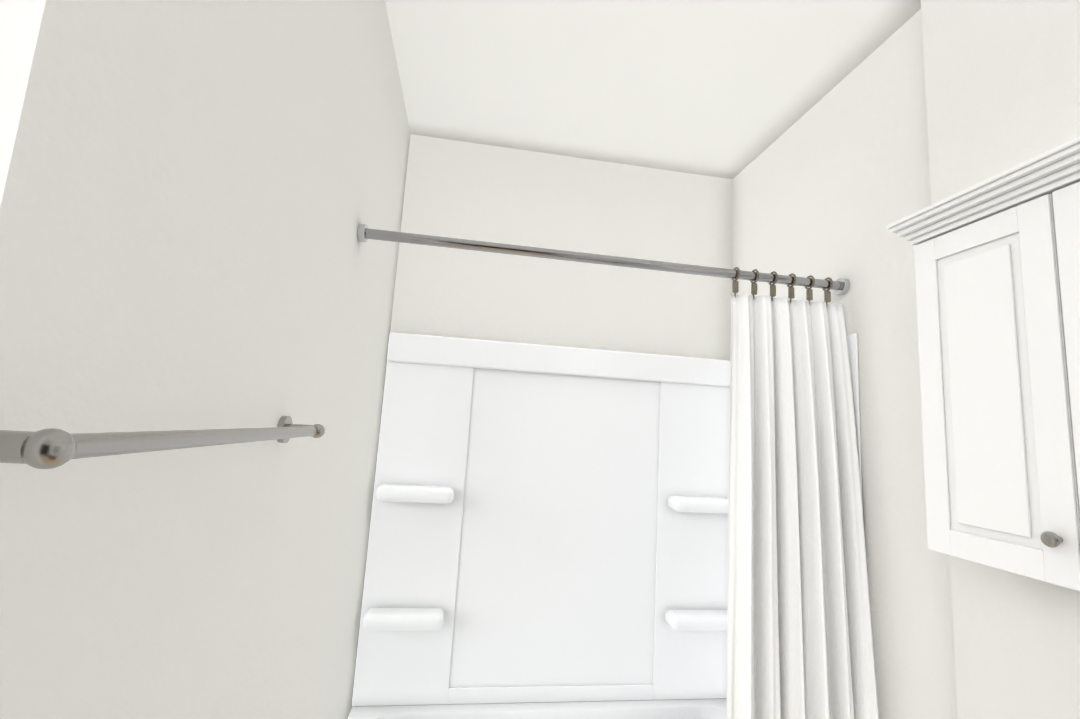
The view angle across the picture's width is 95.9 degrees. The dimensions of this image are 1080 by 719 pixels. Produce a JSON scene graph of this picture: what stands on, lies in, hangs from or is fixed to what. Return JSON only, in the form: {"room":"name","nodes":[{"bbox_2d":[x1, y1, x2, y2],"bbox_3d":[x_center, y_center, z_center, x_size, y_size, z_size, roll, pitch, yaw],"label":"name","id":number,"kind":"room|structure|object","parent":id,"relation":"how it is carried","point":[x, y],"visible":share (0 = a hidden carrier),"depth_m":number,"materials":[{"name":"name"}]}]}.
{"room":"bathroom","nodes":[
{"label":"bathroom","id":0,"kind":"room"},
{"bbox_2d":[0,0,410,718],"bbox_3d":[-0.406,0.089,-0.101,0.120,2.800,4.310,5,-8,-8],"label":"wall","id":1,"kind":"structure","parent":0,"point":[196,192],"depth_m":0.63,"materials":[{"name":"white paint"}]},
{"bbox_2d":[0,0,45,206],"bbox_3d":[-0.277,0.456,-0.199,0.094,2.038,0.830,5,-8,-8],"label":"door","id":2,"kind":"structure","parent":1,"relation":"in","point":[20,22],"depth_m":0.29,"materials":[{"name":"white"}]},
{"bbox_2d":[0,416,324,468],"bbox_3d":[-0.410,0.098,0.636,0.079,0.052,0.672,5,-8,-8],"label":"towel bar","id":3,"kind":"object","parent":1,"relation":"attached to","point":[50,448],"visible":1,"depth_m":0.40,"materials":[{"name":"silver metal"}]},
{"bbox_2d":[390,134,732,360],"bbox_3d":[0.095,0.431,2.191,1.810,2.800,0.120,5,-8,-8],"label":"wall","id":4,"kind":"structure","parent":0,"point":[474,191],"depth_m":2.25,"materials":[{"name":"white paint"}]},
{"bbox_2d":[385,0,920,178],"bbox_3d":[0.503,-1.247,0.269,1.810,0.050,4.430,5,-8,-8],"label":"ceiling","id":5,"kind":"structure","parent":0,"point":[730,89],"depth_m":1.74,"materials":[{"name":"white paint"}]},
{"bbox_2d":[732,9,957,718],"bbox_3d":[1.019,0.423,1.721,0.120,2.800,1.080,5,-8,-8],"label":"wall","id":6,"kind":"structure","parent":0,"point":[833,183],"depth_m":1.48,"materials":[{"name":"white paint"}]},
{"bbox_2d":[357,224,849,293],"bbox_3d":[0.249,-0.307,1.527,1.568,0.052,0.052,5,-8,-8],"label":"shower curtain rod","id":7,"kind":"object","parent":6,"relation":"attached to","point":[365,233],"visible":1,"depth_m":1.50,"materials":[{"name":"silver metal"}]},
{"bbox_2d":[727,267,878,718],"bbox_3d":[0.738,0.604,1.426,0.466,1.819,0.166,5,-8,-8],"label":"shower curtain","id":8,"kind":"object","parent":7,"relation":"hanging from","point":[799,637],"visible":0.98,"depth_m":1.44,"materials":[{"name":"fabric"}]},
{"bbox_2d":[921,0,1079,718],"bbox_3d":[1.202,0.244,0.329,0.180,2.800,1.750,5,-8,-8],"label":"wall","id":9,"kind":"structure","parent":0,"point":[1002,82],"depth_m":1.08,"materials":[{"name":"white paint"}]},
{"bbox_2d":[886,137,1079,590],"bbox_3d":[0.939,0.015,0.802,0.240,0.709,0.592,5,-8,-8],"label":"upper cabinet","id":10,"kind":"object","parent":9,"relation":"attached to","point":[997,268],"visible":1,"depth_m":0.88,"materials":[{"name":"white wood"}]},
{"bbox_3d":[0.334,1.572,-0.115,1.810,0.050,4.430,5,-8,-8],"label":"floor","id":11,"kind":"structure","parent":0,"visible":0},
{"bbox_2d":[347,332,862,718],"bbox_3d":[0.136,0.830,1.687,1.566,1.880,0.776,5,-8,-8],"label":"bathtub","id":12,"kind":"object","parent":11,"relation":"on","point":[548,535],"visible":0.69,"depth_m":2.05,"materials":[{"name":"white plastic"}]}
]}

